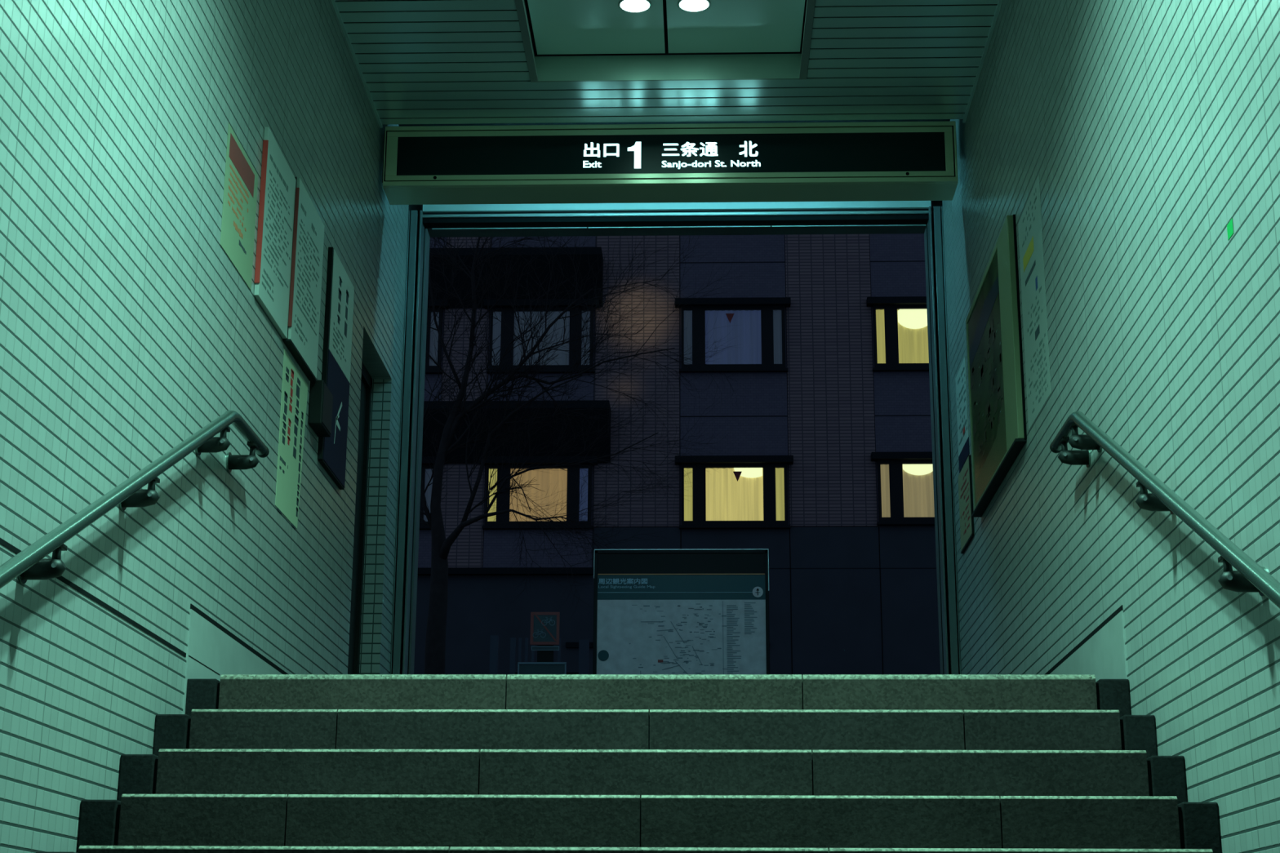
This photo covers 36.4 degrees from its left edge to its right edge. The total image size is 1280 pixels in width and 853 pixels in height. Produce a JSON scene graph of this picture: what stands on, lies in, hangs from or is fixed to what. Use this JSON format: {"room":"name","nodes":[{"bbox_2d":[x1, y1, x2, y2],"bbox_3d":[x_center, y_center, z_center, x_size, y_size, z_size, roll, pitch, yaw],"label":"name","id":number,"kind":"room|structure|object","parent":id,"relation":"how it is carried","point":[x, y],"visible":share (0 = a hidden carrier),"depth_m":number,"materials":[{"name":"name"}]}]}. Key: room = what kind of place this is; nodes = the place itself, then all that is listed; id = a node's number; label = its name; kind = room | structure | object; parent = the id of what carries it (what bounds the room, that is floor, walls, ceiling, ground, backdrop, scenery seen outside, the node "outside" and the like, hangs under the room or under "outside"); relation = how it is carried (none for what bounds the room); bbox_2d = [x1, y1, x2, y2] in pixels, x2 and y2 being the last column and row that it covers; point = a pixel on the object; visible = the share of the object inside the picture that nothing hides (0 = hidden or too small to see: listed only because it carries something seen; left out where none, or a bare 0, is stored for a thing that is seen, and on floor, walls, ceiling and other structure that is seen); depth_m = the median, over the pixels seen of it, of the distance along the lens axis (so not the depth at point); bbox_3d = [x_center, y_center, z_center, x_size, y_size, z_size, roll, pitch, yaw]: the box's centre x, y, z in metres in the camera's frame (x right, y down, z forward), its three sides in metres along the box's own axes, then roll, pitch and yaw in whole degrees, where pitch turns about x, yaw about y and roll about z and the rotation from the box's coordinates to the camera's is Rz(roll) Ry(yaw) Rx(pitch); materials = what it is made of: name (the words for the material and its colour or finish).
{"room":"subway station stairway","nodes":[
{"label":"subway station stairway","id":0,"kind":"room"},
{"bbox_2d":[0,0,408,852],"bbox_3d":[-1.672,-0.685,2.659,0.300,5.950,15.030,0,-16,2],"label":"wall","id":1,"kind":"structure","parent":0,"point":[128,328],"depth_m":5.62,"materials":[{"name":"tile"}]},
{"bbox_2d":[0,537,186,657],"bbox_3d":[-1.453,0.309,4.605,0.002,0.012,2.930,0,-16,2],"label":"trim","id":2,"kind":"structure","parent":1,"relation":"attached to","point":[6,544],"depth_m":5.22,"materials":[{"name":"black metal"}]},
{"bbox_2d":[0,410,269,588],"bbox_3d":[-1.435,0.539,3.563,0.104,2.636,5.869,0,-16,2],"label":"handrail","id":3,"kind":"object","parent":1,"relation":"attached to","point":[29,563],"visible":1,"depth_m":5.21,"materials":[{"name":"silver metal"}]},
{"bbox_2d":[188,655,219,675],"bbox_3d":[-1.394,0.765,6.226,0.001,0.004,0.400,0,-16,2],"label":"trim","id":4,"kind":"structure","parent":1,"relation":"attached to","point":[188,655],"depth_m":6.22,"materials":[{"name":"black metal"}]},
{"bbox_2d":[182,608,281,714],"bbox_3d":[-1.358,1.104,7.328,0.004,0.341,2.715,0,-16,2],"label":"wall panel","id":5,"kind":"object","parent":1,"relation":"attached to","point":[207,644],"depth_m":6.35,"materials":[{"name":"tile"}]},
{"bbox_2d":[220,122,257,290],"bbox_3d":[-1.385,-0.756,6.740,0.002,0.440,0.450,0,-16,2],"label":"notice sheet","id":6,"kind":"object","parent":1,"relation":"attached to","point":[241,177],"visible":1,"depth_m":6.72,"materials":[{"name":"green paper"}]},
{"bbox_2d":[190,604,288,674],"bbox_3d":[-1.370,0.828,7.011,0.002,0.016,1.955,0,-16,2],"label":"trim","id":7,"kind":"structure","parent":1,"relation":"attached to","point":[193,607],"depth_m":6.64,"materials":[{"name":"black metal"}]},
{"bbox_2d":[253,126,296,338],"bbox_3d":[-1.359,-0.717,7.268,0.018,0.653,0.502,0,-16,2],"label":"notice board","id":8,"kind":"object","parent":1,"relation":"attached to","point":[277,180],"visible":1,"depth_m":7.22,"materials":[{"name":"grey paper"}]},
{"bbox_2d":[275,348,307,528],"bbox_3d":[-1.355,0.065,7.577,0.002,0.623,0.460,0,-16,2],"label":"poster","id":9,"kind":"object","parent":1,"relation":"attached to","point":[294,387],"visible":1,"depth_m":7.54,"materials":[{"name":"green paper"}]},
{"bbox_2d":[282,177,324,381],"bbox_3d":[-1.337,-0.580,7.754,0.030,0.674,0.520,0,-16,2],"label":"notice board","id":10,"kind":"object","parent":1,"relation":"attached to","point":[308,242],"visible":1,"depth_m":7.71,"materials":[{"name":"grey paper"}]},
{"bbox_2d":[308,380,333,437],"bbox_3d":[-1.313,-0.072,8.005,0.057,0.185,0.210,0,-16,2],"label":"junction box","id":11,"kind":"object","parent":1,"relation":"attached to","point":[321,398],"visible":1,"depth_m":7.92,"materials":[{"name":"black paint"}]},
{"bbox_2d":[317,247,354,489],"bbox_3d":[-1.317,-0.245,8.447,0.022,0.942,0.515,0,-16,2],"label":"board","id":12,"kind":"object","parent":1,"relation":"attached to","point":[340,292],"visible":1,"depth_m":8.41,"materials":[{"name":"grey"}]},
{"bbox_2d":[331,0,382,128],"bbox_3d":[-1.518,-3.406,2.919,0.012,0.012,14.060,0,-16,2],"label":"trim","id":13,"kind":"structure","parent":1,"relation":"attached to","point":[333,2],"depth_m":8.98,"materials":[{"name":"silver metal"}]},
{"bbox_2d":[347,360,372,674],"bbox_3d":[-1.427,0.630,9.320,0.139,2.056,0.855,0,-16,2],"label":"door","id":14,"kind":"structure","parent":1,"relation":"in","point":[355,627],"depth_m":9.71,"materials":[{"name":"black paint"}]},
{"bbox_2d":[398,2,950,126],"bbox_3d":[-0.056,-3.592,3.504,3.497,0.180,15.380,0,-16,2],"label":"trim","id":15,"kind":"structure","parent":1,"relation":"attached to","point":[800,51],"depth_m":10.20,"materials":[{"name":"black"}]},
{"bbox_2d":[390,200,960,675],"bbox_3d":[0.182,0.201,10.250,2.897,3.404,0.165,0,-16,2],"label":"door frame","id":16,"kind":"structure","parent":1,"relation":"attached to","point":[895,213],"depth_m":10.50,"materials":[{"name":"silver metal"}]},
{"bbox_2d":[408,200,943,237],"bbox_3d":[0.195,-1.579,10.864,3.497,1.043,0.133,0,-16,2],"label":"trim","id":17,"kind":"structure","parent":1,"relation":"attached to","point":[771,230],"depth_m":10.73,"materials":[{"name":"metal"}]},
{"bbox_2d":[359,378,391,674],"bbox_3d":[-1.335,0.746,9.727,0.105,2.056,0.004,0,-16,2],"label":"wall","id":18,"kind":"structure","parent":0,"point":[376,502],"depth_m":9.79,"materials":[{"name":"tile"}]},
{"bbox_2d":[334,0,998,124],"bbox_3d":[-0.075,-3.410,2.905,2.873,0.003,13.962,0,-16,2],"label":"ceiling","id":19,"kind":"structure","parent":0,"point":[908,100],"depth_m":9.12,"materials":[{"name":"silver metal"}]},
{"bbox_2d":[515,0,815,82],"bbox_3d":[-0.087,-3.541,2.710,1.299,0.161,13.479,0,-16,2],"label":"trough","id":20,"kind":"object","parent":19,"relation":"attached to","point":[548,27],"visible":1,"depth_m":9.03,"materials":[{"name":"silver metal"}]},
{"bbox_2d":[617,0,652,13],"bbox_3d":[-0.022,-1.890,8.720,0.152,0.004,0.152,0,-16,2],"label":"recessed light","id":21,"kind":"object","parent":20,"relation":"attached to","point":[627,6],"visible":1,"depth_m":8.73,"materials":[{"name":"white glass"}]},
{"bbox_2d":[676,0,711,13],"bbox_3d":[0.242,-1.891,8.711,0.152,0.004,0.152,0,-16,2],"label":"recessed light","id":22,"kind":"object","parent":20,"relation":"attached to","point":[688,6],"visible":1,"depth_m":8.72,"materials":[{"name":"white glass"}]},
{"bbox_2d":[382,120,958,204],"bbox_3d":[0.146,-1.314,9.701,2.830,0.323,0.252,0,-16,2],"label":"exit sign","id":23,"kind":"object","parent":19,"relation":"attached to","point":[858,161],"visible":1,"depth_m":9.59,"materials":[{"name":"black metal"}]},
{"bbox_2d":[942,0,1279,852],"bbox_3d":[1.523,-0.699,2.553,0.300,5.950,15.030,0,-16,2],"label":"wall","id":24,"kind":"structure","parent":0,"point":[1146,127],"depth_m":5.67,"materials":[{"name":"tile"}]},
{"bbox_2d":[924,224,961,675],"bbox_3d":[1.645,0.388,10.253,0.175,3.061,0.120,0,-16,2],"label":"trim","id":25,"kind":"structure","parent":24,"relation":"attached to","point":[925,232],"depth_m":10.33,"materials":[{"name":"metal"}]},
{"bbox_2d":[955,355,969,472],"bbox_3d":[1.611,-0.057,9.725,0.003,0.498,0.380,0,-16,2],"label":"notice sheet","id":26,"kind":"object","parent":24,"relation":"attached to","point":[961,378],"visible":1,"depth_m":9.71,"materials":[{"name":"grey paper"}]},
{"bbox_2d":[958,454,974,553],"bbox_3d":[1.604,0.387,9.574,0.010,0.396,0.430,0,-16,2],"label":"notice board","id":27,"kind":"object","parent":24,"relation":"attached to","point":[965,494],"visible":1,"depth_m":9.53,"materials":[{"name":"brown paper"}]},
{"bbox_2d":[962,0,1002,122],"bbox_3d":[1.365,-3.417,2.824,0.012,0.012,14.060,0,-16,2],"label":"trim","id":28,"kind":"structure","parent":24,"relation":"attached to","point":[999,2],"depth_m":8.93,"materials":[{"name":"silver metal"}]},
{"bbox_2d":[965,214,1026,517],"bbox_3d":[1.551,-0.227,8.566,0.045,0.972,1.346,0,-16,2],"label":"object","id":29,"kind":"object","parent":24,"relation":"attached to","point":[997,402],"visible":1,"depth_m":8.41,"materials":[{"name":"green"}]},
{"bbox_2d":[1017,173,1050,430],"bbox_3d":[1.540,-0.478,7.611,0.001,0.880,0.520,0,-16,2],"label":"poster","id":30,"kind":"object","parent":24,"relation":"attached to","point":[1029,224],"visible":1,"depth_m":7.59,"materials":[{"name":"grey paper"}]},
{"bbox_2d":[1044,604,1123,675],"bbox_3d":[1.555,1.084,7.863,0.002,0.016,3.845,0,-16,2],"label":"trim","id":31,"kind":"structure","parent":24,"relation":"attached to","point":[1117,611],"depth_m":6.58,"materials":[{"name":"black metal"}]},
{"bbox_2d":[1048,610,1127,682],"bbox_3d":[1.553,1.256,7.814,0.004,0.341,3.845,0,-16,2],"label":"wall panel","id":32,"kind":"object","parent":24,"relation":"attached to","point":[1103,655],"depth_m":6.29,"materials":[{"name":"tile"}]},
{"bbox_2d":[1049,411,1279,608],"bbox_3d":[1.357,0.544,3.497,0.104,2.699,5.929,0,-16,2],"label":"handrail","id":33,"kind":"object","parent":24,"relation":"attached to","point":[1249,576],"visible":1,"depth_m":5.11,"materials":[{"name":"silver metal"}]},
{"bbox_2d":[1226,217,1233,239],"bbox_3d":[1.447,-0.484,4.767,0.001,0.039,0.050,0,-16,2],"label":"sticker","id":34,"kind":"object","parent":24,"relation":"attached to","point":[1229,226],"visible":1,"depth_m":4.76,"materials":[{"name":"green"}]},
{"bbox_3d":[1.323,10.208,38.753,60.000,0.280,59.820,0,-16,2],"label":"floor","id":35,"kind":"structure","parent":0,"visible":0},
{"bbox_2d":[488,635,589,674],"bbox_3d":[-0.891,2.818,16.942,0.873,2.002,0.060,0,-16,2],"label":"fence","id":36,"kind":"object","parent":35,"relation":"on","point":[584,645],"visible":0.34,"depth_m":17.15,"materials":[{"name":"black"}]},
{"bbox_2d":[517,662,566,674],"bbox_3d":[-0.789,2.631,15.410,0.389,1.528,0.040,0,-16,2],"label":"panel","id":37,"kind":"object","parent":35,"relation":"on","point":[523,668],"visible":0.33,"depth_m":15.59,"materials":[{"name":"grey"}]},
{"bbox_2d":[529,612,559,662],"bbox_3d":[-0.770,2.438,15.477,0.234,1.936,0.056,0,-16,2],"label":"prohibition sign","id":38,"kind":"object","parent":35,"relation":"on","point":[544,626],"visible":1,"depth_m":15.67,"materials":[{"name":"red"}]},
{"bbox_2d":[419,235,747,674],"bbox_3d":[-1.119,0.434,20.475,5.043,8.554,1.886,3,-16,-11],"label":"bare tree","id":39,"kind":"object","parent":35,"relation":"on","point":[435,640],"visible":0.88,"depth_m":20.89,"materials":[{"name":"brown plant"}]},
{"bbox_2d":[413,233,940,676],"bbox_3d":[-2.640,0.753,41.082,36.000,19.104,8.750,0,-16,2],"label":"office building","id":40,"kind":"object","parent":35,"relation":"on","point":[824,465],"visible":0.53,"depth_m":37.22,"materials":[{"name":"brick"}]},
{"bbox_2d":[423,469,433,521],"bbox_3d":[-4.036,1.321,37.164,0.166,1.045,0.027,-1,-16,5],"label":"curtain","id":41,"kind":"object","parent":40,"relation":"hanging from","point":[426,478],"depth_m":37.20,"materials":[{"name":"beige fabric"}]},
{"bbox_2d":[429,312,439,365],"bbox_3d":[-4.020,-1.703,38.020,0.166,1.120,0.027,-1,-16,5],"label":"curtain","id":42,"kind":"object","parent":40,"relation":"hanging from","point":[432,347],"depth_m":38.00,"materials":[{"name":"beige fabric"}]},
{"bbox_2d":[487,468,497,521],"bbox_3d":[-2.812,1.318,37.131,0.166,1.045,0.021,1,-16,-1],"label":"curtain","id":43,"kind":"object","parent":40,"relation":"hanging from","point":[489,470],"depth_m":37.13,"materials":[{"name":"beige fabric"}]},
{"bbox_2d":[492,311,501,365],"bbox_3d":[-2.796,-1.706,37.987,0.166,1.120,0.021,1,-16,-1],"label":"curtain","id":44,"kind":"object","parent":40,"relation":"hanging from","point":[496,328],"depth_m":38.00,"materials":[{"name":"beige fabric"}]},
{"bbox_2d":[509,468,567,521],"bbox_3d":[-1.935,1.313,37.098,1.090,1.045,0.033,0,-16,2],"label":"curtain","id":45,"kind":"object","parent":40,"relation":"hanging from","point":[557,477],"depth_m":37.10,"materials":[{"name":"beige fabric"}]},
{"bbox_2d":[513,311,569,364],"bbox_3d":[-1.919,-1.711,37.953,1.090,1.120,0.033,0,-16,2],"label":"curtain","id":46,"kind":"object","parent":40,"relation":"hanging from","point":[517,354],"depth_m":37.97,"materials":[{"name":"beige fabric"}]},
{"bbox_2d":[578,468,587,520],"bbox_3d":[-1.073,1.309,37.068,0.166,1.045,0.022,-1,-16,5],"label":"curtain","id":47,"kind":"object","parent":40,"relation":"hanging from","point":[584,473],"depth_m":37.07,"materials":[{"name":"blue fabric"}]},
{"bbox_2d":[581,311,590,364],"bbox_3d":[-1.057,-1.715,37.924,0.166,1.120,0.022,-1,-16,5],"label":"curtain","id":48,"kind":"object","parent":40,"relation":"hanging from","point":[583,315],"depth_m":37.93,"materials":[{"name":"beige fabric"}]},
{"bbox_2d":[684,311,692,364],"bbox_3d":[0.935,-1.723,37.856,0.166,1.120,0.017,1,-16,-1],"label":"curtain","id":49,"kind":"object","parent":40,"relation":"hanging from","point":[687,314],"depth_m":37.86,"materials":[{"name":"beige fabric"}]},
{"bbox_2d":[684,468,693,520],"bbox_3d":[0.919,1.300,37.001,0.166,1.045,0.017,1,-16,-1],"label":"curtain","id":50,"kind":"object","parent":40,"relation":"hanging from","point":[688,491],"depth_m":36.99,"materials":[{"name":"beige fabric"}]},
{"bbox_2d":[705,310,761,364],"bbox_3d":[1.812,-1.726,37.831,1.090,1.120,0.035,0,-16,2],"label":"curtain","id":51,"kind":"object","parent":40,"relation":"hanging from","point":[747,349],"depth_m":37.84,"materials":[{"name":"blue fabric"}]},
{"bbox_2d":[705,467,763,520],"bbox_3d":[1.796,1.298,36.975,1.090,1.045,0.035,0,-16,2],"label":"curtain","id":52,"kind":"object","parent":40,"relation":"hanging from","point":[731,494],"depth_m":36.98,"materials":[{"name":"beige fabric"}]},
{"bbox_2d":[733,467,762,477],"bbox_3d":[2.060,0.883,37.054,0.545,0.198,0.007,0,-16,2],"label":"ceiling lamp","id":53,"kind":"object","parent":40,"relation":"attached to","point":[738,472],"depth_m":37.05,"materials":[{"name":"beige"}]},
{"bbox_2d":[773,310,782,364],"bbox_3d":[2.674,-1.728,37.807,0.167,1.120,0.021,1,-16,-3],"label":"curtain","id":54,"kind":"object","parent":40,"relation":"hanging from","point":[777,314],"depth_m":37.81,"materials":[{"name":"beige fabric"}]},
{"bbox_2d":[775,467,784,520],"bbox_3d":[2.658,1.296,36.951,0.167,1.045,0.021,1,-16,-3],"label":"curtain","id":55,"kind":"object","parent":40,"relation":"hanging from","point":[780,472],"depth_m":36.95,"materials":[{"name":"beige fabric"}]},
{"bbox_2d":[875,309,885,363],"bbox_3d":[4.667,-1.738,37.734,0.168,1.120,0.019,-2,-16,9],"label":"curtain","id":56,"kind":"object","parent":40,"relation":"hanging from","point":[880,313],"depth_m":37.73,"materials":[{"name":"beige fabric"}]},
{"bbox_2d":[880,464,890,517],"bbox_3d":[4.651,1.228,36.895,0.168,1.045,0.019,-2,-16,9],"label":"curtain","id":57,"kind":"object","parent":40,"relation":"hanging from","point":[885,469],"depth_m":36.89,"materials":[{"name":"beige fabric"}]},
{"bbox_2d":[897,308,927,328],"bbox_3d":[5.353,-2.089,37.783,0.685,0.408,0.007,0,-16,2],"label":"ceiling lamp","id":58,"kind":"object","parent":40,"relation":"attached to","point":[908,318],"depth_m":37.78,"materials":[{"name":"beige"}]},
{"bbox_2d":[897,309,928,363],"bbox_3d":[5.544,-1.741,37.708,1.090,1.120,0.034,0,-16,2],"label":"curtain","id":59,"kind":"object","parent":40,"relation":"hanging from","point":[912,324],"depth_m":37.72,"materials":[{"name":"beige fabric"}]},
{"bbox_2d":[902,464,933,475],"bbox_3d":[5.317,0.822,36.960,0.645,0.218,0.007,0,-16,2],"label":"ceiling lamp","id":60,"kind":"object","parent":40,"relation":"attached to","point":[908,469],"depth_m":36.96,"materials":[{"name":"beige"}]},
{"bbox_2d":[902,464,934,517],"bbox_3d":[5.529,1.225,36.869,1.090,1.045,0.034,0,-16,2],"label":"curtain","id":61,"kind":"object","parent":40,"relation":"hanging from","point":[917,488],"depth_m":36.87,"materials":[{"name":"beige fabric"}]},
{"bbox_2d":[592,548,769,674],"bbox_3d":[0.314,2.060,14.753,1.346,2.281,0.123,0,-16,2],"label":"board","id":62,"kind":"object","parent":35,"relation":"on","point":[656,611],"visible":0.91,"depth_m":14.88,"materials":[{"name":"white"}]},
{"bbox_3d":[-0.077,1.046,2.296,3.097,2.556,15.380,0,-16,2],"label":"floor","id":63,"kind":"structure","parent":0,"visible":0},
{"bbox_2d":[35,845,1213,852],"bbox_3d":[0.004,1.116,4.735,2.895,0.161,0.310,0,-16,2],"label":"stair step","id":64,"kind":"structure","parent":63,"relation":"on","point":[82,849],"depth_m":4.61,"materials":[{"name":"stone"}]},
{"bbox_2d":[76,794,1221,852],"bbox_3d":[0.015,1.057,5.077,2.895,0.161,0.310,0,-16,2],"label":"stair step","id":65,"kind":"structure","parent":63,"relation":"on","point":[726,821],"depth_m":4.93,"materials":[{"name":"stone"}]},
{"bbox_2d":[117,749,1187,804],"bbox_3d":[0.026,0.998,5.418,2.895,0.161,0.310,0,-16,2],"label":"stair step","id":66,"kind":"structure","parent":63,"relation":"on","point":[1129,773],"depth_m":5.27,"materials":[{"name":"stone"}]},
{"bbox_2d":[152,759,1152,796],"bbox_3d":[0.026,1.005,5.421,2.893,0.120,0.296,0,-16,2],"label":"stair riser","id":67,"kind":"object","parent":66,"relation":"on","point":[755,777],"depth_m":5.27,"materials":[{"name":"black stone"}]},
{"bbox_2d":[152,709,1157,758],"bbox_3d":[0.037,0.939,5.759,2.895,0.161,0.310,0,-16,2],"label":"stair step","id":68,"kind":"structure","parent":63,"relation":"on","point":[206,729],"depth_m":5.62,"materials":[{"name":"stone"}]},
{"bbox_2d":[186,719,1124,750],"bbox_3d":[0.037,0.946,5.762,2.893,0.120,0.296,0,-16,2],"label":"stair riser","id":69,"kind":"object","parent":68,"relation":"on","point":[201,734],"depth_m":5.61,"materials":[{"name":"black stone"}]},
{"bbox_2d":[185,674,1131,717],"bbox_3d":[0.048,0.879,6.101,2.895,0.161,0.310,0,-16,2],"label":"stair step","id":70,"kind":"structure","parent":63,"relation":"on","point":[233,691],"depth_m":5.96,"materials":[{"name":"stone"}]},
{"bbox_2d":[215,683,1100,710],"bbox_3d":[0.048,0.887,6.104,2.893,0.120,0.296,0,-16,2],"label":"stair riser","id":71,"kind":"object","parent":70,"relation":"on","point":[708,696],"depth_m":5.95,"materials":[{"name":"black stone"}]},
{"bbox_3d":[-3.508,-0.110,10.503,4.294,4.104,0.250,0,-16,2],"label":"wall","id":72,"kind":"structure","parent":0,"visible":0},
{"bbox_2d":[390,228,430,674],"bbox_3d":[-1.270,0.400,10.350,0.185,3.061,0.120,0,-16,2],"label":"trim","id":73,"kind":"structure","parent":72,"relation":"attached to","point":[427,239],"depth_m":10.40,"materials":[{"name":"metal"}]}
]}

